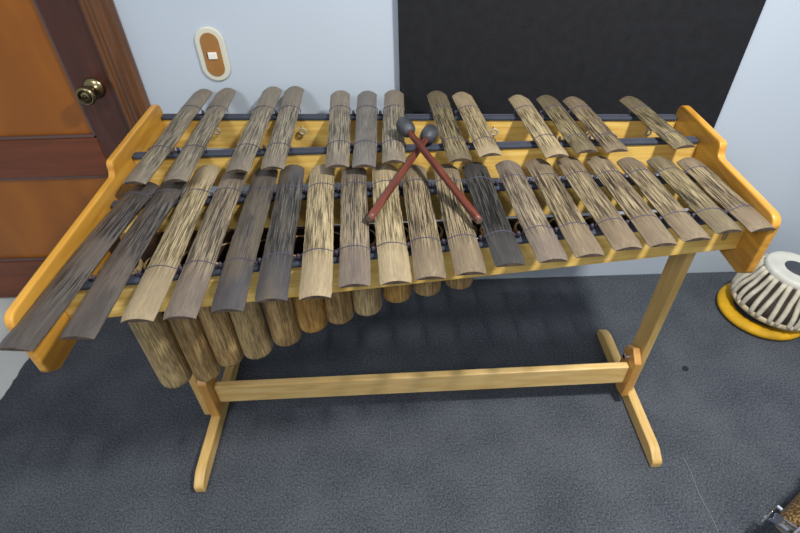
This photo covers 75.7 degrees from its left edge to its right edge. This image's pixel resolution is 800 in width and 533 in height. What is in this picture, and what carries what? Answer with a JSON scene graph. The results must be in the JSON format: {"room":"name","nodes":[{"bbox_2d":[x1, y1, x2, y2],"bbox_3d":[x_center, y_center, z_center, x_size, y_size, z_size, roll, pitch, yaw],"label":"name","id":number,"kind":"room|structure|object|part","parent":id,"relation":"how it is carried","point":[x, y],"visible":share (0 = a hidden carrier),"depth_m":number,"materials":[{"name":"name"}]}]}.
{"room":"music room","nodes":[
{"label":"music room","id":0,"kind":"room"},
{"bbox_2d":[0,272,712,398],"bbox_3d":[0.231,1.050,1.424,6.400,0.052,3.145,-2,41,0],"label":"floor","id":1,"kind":"structure","parent":0,"point":[11,362],"depth_m":2.20,"materials":[{"name":"tile"}]},
{"bbox_2d":[0,272,799,532],"bbox_3d":[0.885,1.033,1.377,4.892,0.008,2.975,-2,41,0],"label":"carpet","id":2,"kind":"object","parent":1,"relation":"on","point":[94,443],"visible":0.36,"depth_m":1.88,"materials":[{"name":"carpet"}]},
{"bbox_2d":[0,86,780,491],"bbox_3d":[0.058,0.090,1.708,1.705,1.004,1.141,-2,41,0],"label":"marimba","id":3,"kind":"object","parent":2,"relation":"on","point":[191,274],"visible":0.99,"depth_m":1.38,"materials":[{"name":"wood"}]},
{"bbox_3d":[-0.539,0.007,1.162,0.076,0.028,0.004,-2,41,0],"label":"binding cord","id":4,"kind":"part","parent":3,"relation":"part of","materials":[{"name":"fabric"}]},
{"bbox_3d":[-0.456,-0.004,1.171,0.076,0.028,0.005,-1,41,1],"label":"binding cord","id":5,"kind":"part","parent":3,"relation":"part of","materials":[{"name":"fabric"}]},
{"bbox_3d":[-0.365,-0.010,1.176,0.076,0.028,0.005,-2,41,0],"label":"binding cord","id":6,"kind":"part","parent":3,"relation":"part of","materials":[{"name":"fabric"}]},
{"bbox_3d":[-0.280,-0.021,1.184,0.076,0.028,0.004,-4,41,-3],"label":"binding cord","id":7,"kind":"part","parent":3,"relation":"part of","materials":[{"name":"fabric"}]},
{"bbox_3d":[-0.300,-0.209,1.399,0.076,0.028,0.005,-2,41,-1],"label":"binding cord","id":8,"kind":"part","parent":3,"relation":"part of","materials":[{"name":"purple fabric"}]},
{"bbox_3d":[-0.191,-0.032,1.193,0.076,0.028,0.003,-4,41,-3],"label":"binding cord","id":9,"kind":"part","parent":3,"relation":"part of","materials":[{"name":"purple fabric"}]},
{"bbox_3d":[-0.125,-0.220,1.407,0.077,0.028,0.005,-5,41,-4],"label":"binding cord","id":10,"kind":"part","parent":3,"relation":"part of","materials":[{"name":"fabric"}]},
{"bbox_3d":[-0.106,-0.039,1.201,0.076,0.028,0.004,-3,41,-1],"label":"binding cord","id":11,"kind":"part","parent":3,"relation":"part of","materials":[{"name":"fabric"}]},
{"bbox_3d":[-0.101,-0.356,1.501,0.072,0.028,0.003,-2,41,0],"label":"binding cord","id":12,"kind":"part","parent":3,"relation":"part of","materials":[{"name":"purple fabric"}]},
{"bbox_3d":[0.040,-0.493,1.672,1.661,0.002,0.003,1,41,3],"label":"running cord","id":13,"kind":"part","parent":3,"relation":"part of","materials":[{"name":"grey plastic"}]},
{"bbox_3d":[-0.020,-0.047,1.206,0.076,0.028,0.004,-3,41,-1],"label":"binding cord","id":14,"kind":"part","parent":3,"relation":"part of","materials":[{"name":"purple fabric"}]},
{"bbox_3d":[0.048,-0.216,1.418,1.657,0.002,0.051,-2,41,0],"label":"running cord","id":15,"kind":"part","parent":3,"relation":"part of","materials":[{"name":"fabric"}]},
{"bbox_2d":[366,124,438,221],"bbox_3d":[0.006,-0.268,1.385,0.049,0.063,0.443,16,44,19],"label":"mallet","id":16,"kind":"object","parent":3,"relation":"on","point":[429,134],"visible":0.94,"depth_m":1.37,"materials":[{"name":"brown wood"}]},
{"bbox_3d":[0.054,-0.001,1.264,1.676,0.096,0.020,-6,41,-5],"label":"rail","id":17,"kind":"part","parent":3,"relation":"part of","materials":[{"name":"wood"}]},
{"bbox_3d":[0.053,-0.049,1.228,1.657,0.002,0.198,-2,41,0],"label":"running cord","id":18,"kind":"part","parent":3,"relation":"part of","materials":[{"name":"purple fabric"}]},
{"bbox_3d":[0.045,-0.308,1.557,1.665,0.100,0.020,-2,41,0],"label":"rail","id":19,"kind":"part","parent":3,"relation":"part of","materials":[{"name":"wood"}]},
{"bbox_3d":[0.044,-0.358,1.518,1.657,0.002,0.007,-2,41,0],"label":"running cord","id":20,"kind":"part","parent":3,"relation":"part of","materials":[{"name":"fabric"}]},
{"bbox_3d":[0.050,-0.171,1.453,1.666,0.090,0.020,-3,41,-1],"label":"rail","id":21,"kind":"part","parent":3,"relation":"part of","materials":[{"name":"wood"}]},
{"bbox_3d":[0.041,-0.441,1.712,1.669,0.105,0.020,1,41,3],"label":"rail","id":22,"kind":"part","parent":3,"relation":"part of","materials":[{"name":"wood"}]},
{"bbox_3d":[0.059,-0.059,1.217,0.076,0.028,0.005,-2,41,-1],"label":"binding cord","id":23,"kind":"part","parent":3,"relation":"part of","materials":[{"name":"purple fabric"}]},
{"bbox_2d":[396,117,482,223],"bbox_3d":[0.090,-0.267,1.352,0.049,0.089,0.454,-16,43,-16],"label":"mallet","id":24,"kind":"object","parent":3,"relation":"on","point":[405,126],"visible":1,"depth_m":1.35,"materials":[{"name":"brown wood"}]},
{"bbox_3d":[0.147,-0.066,1.222,0.076,0.028,0.004,-3,41,-2],"label":"binding cord","id":25,"kind":"part","parent":3,"relation":"part of","materials":[{"name":"purple fabric"}]},
{"bbox_3d":[0.216,-0.235,1.413,0.077,0.028,0.006,-2,41,-1],"label":"binding cord","id":26,"kind":"part","parent":3,"relation":"part of","materials":[{"name":"fabric"}]},
{"bbox_3d":[0.237,-0.075,1.230,0.076,0.028,0.005,-5,41,-4],"label":"binding cord","id":27,"kind":"part","parent":3,"relation":"part of","materials":[{"name":"purple fabric"}]},
{"bbox_3d":[0.333,-0.088,1.240,0.076,0.028,0.004,-5,41,-4],"label":"binding cord","id":28,"kind":"part","parent":3,"relation":"part of","materials":[{"name":"purple fabric"}]},
{"bbox_3d":[0.421,-0.097,1.248,0.076,0.028,0.003,-4,41,-3],"label":"binding cord","id":29,"kind":"part","parent":3,"relation":"part of","materials":[{"name":"purple fabric"}]},
{"bbox_3d":[0.513,-0.106,1.254,0.076,0.028,0.004,-6,41,-4],"label":"binding cord","id":30,"kind":"part","parent":3,"relation":"part of","materials":[{"name":"purple fabric"}]},
{"bbox_3d":[0.683,-0.125,1.272,0.076,0.028,0.004,-6,41,-5],"label":"binding cord","id":31,"kind":"part","parent":3,"relation":"part of","materials":[{"name":"purple fabric"}]},
{"bbox_3d":[0.770,-0.135,1.278,0.076,0.028,0.004,-5,41,-3],"label":"binding cord","id":32,"kind":"part","parent":3,"relation":"part of","materials":[{"name":"purple fabric"}]},
{"bbox_2d":[683,457,718,532],"bbox_3d":[0.985,0.745,1.693,0.009,0.003,0.248,-2,41,0],"label":"thread","id":33,"kind":"object","parent":2,"relation":"on","point":[683,457],"visible":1,"depth_m":1.68,"materials":[{"name":"grey"}]},
{"bbox_2d":[717,283,799,340],"bbox_3d":[1.596,0.189,2.276,0.354,0.042,0.354,-2,41,0],"label":"cushion","id":34,"kind":"object","parent":2,"relation":"on","point":[725,300],"visible":0.43,"depth_m":2.20,"materials":[{"name":"yellow fabric"}]},
{"bbox_2d":[730,251,799,331],"bbox_3d":[1.619,0.087,2.182,0.346,0.234,0.346,15,44,18],"label":"drum","id":35,"kind":"object","parent":34,"relation":"on","point":[770,294],"visible":0.91,"depth_m":2.12,"materials":[{"name":"grey"}]},
{"bbox_2d":[760,492,799,532],"bbox_3d":[1.258,0.691,1.408,0.440,0.414,0.284,-22,45,-22],"label":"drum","id":36,"kind":"object","parent":2,"relation":"on","point":[787,520],"visible":1,"depth_m":1.44,"materials":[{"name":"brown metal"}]},
{"bbox_2d":[113,0,799,278],"bbox_3d":[0.270,-1.008,1.631,5.800,2.750,0.120,-2,41,0],"label":"wall","id":37,"kind":"structure","parent":0,"point":[322,48],"depth_m":1.81,"materials":[{"name":"paint"}]},
{"bbox_2d":[0,0,129,296],"bbox_3d":[-1.532,-0.618,1.767,1.053,2.056,0.119,-2,41,0],"label":"door","id":38,"kind":"structure","parent":37,"relation":"in","point":[62,119],"depth_m":1.92,"materials":[{"name":"brown wood"}]},
{"bbox_3d":[-1.548,-0.902,1.585,0.798,1.108,0.017,-2,41,0],"label":"panel","id":39,"kind":"part","parent":38,"relation":"part of","materials":[{"name":"brown wood"}]},
{"bbox_3d":[-1.548,-0.893,1.574,0.798,1.108,0.016,-2,41,0],"label":"moulding","id":40,"kind":"part","parent":38,"relation":"part of","materials":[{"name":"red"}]},
{"bbox_3d":[-1.541,-0.646,1.799,0.798,2.056,0.035,-2,41,0],"label":"rail","id":41,"kind":"part","parent":38,"relation":"part of","materials":[{"name":"brown wood"}]},
{"bbox_3d":[-1.528,-0.205,2.198,0.798,0.430,0.017,-2,41,0],"label":"panel","id":42,"kind":"part","parent":38,"relation":"part of","materials":[{"name":"brown wood"}]},
{"bbox_3d":[-1.528,-0.195,2.187,0.798,0.430,0.016,-2,41,0],"label":"moulding","id":43,"kind":"part","parent":38,"relation":"part of","materials":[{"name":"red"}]},
{"bbox_3d":[-1.070,-0.600,1.776,0.074,0.074,0.078,-2,41,0],"label":"knob","id":44,"kind":"part","parent":38,"relation":"part of","materials":[{"name":"gold metal"}]},
{"bbox_2d":[77,0,150,130],"bbox_3d":[-0.960,-0.662,1.785,0.089,2.080,0.057,-2,41,0],"label":"trim","id":45,"kind":"structure","parent":37,"relation":"attached to","point":[102,19],"depth_m":1.73,"materials":[{"name":"brown wood"}]},
{"bbox_2d":[194,26,230,80],"bbox_3d":[-0.642,-0.725,1.764,0.100,0.182,0.018,-2,41,0],"label":"switch plate","id":46,"kind":"object","parent":37,"relation":"attached to","point":[210,44],"visible":1,"depth_m":1.76,"materials":[{"name":"beige plastic"}]},
{"bbox_2d":[398,0,765,128],"bbox_3d":[0.587,-0.957,1.584,1.194,1.480,0.026,-2,41,0],"label":"acoustic panel","id":47,"kind":"object","parent":37,"relation":"attached to","point":[667,55],"visible":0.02,"depth_m":1.76,"materials":[{"name":"black fabric"}]}
]}

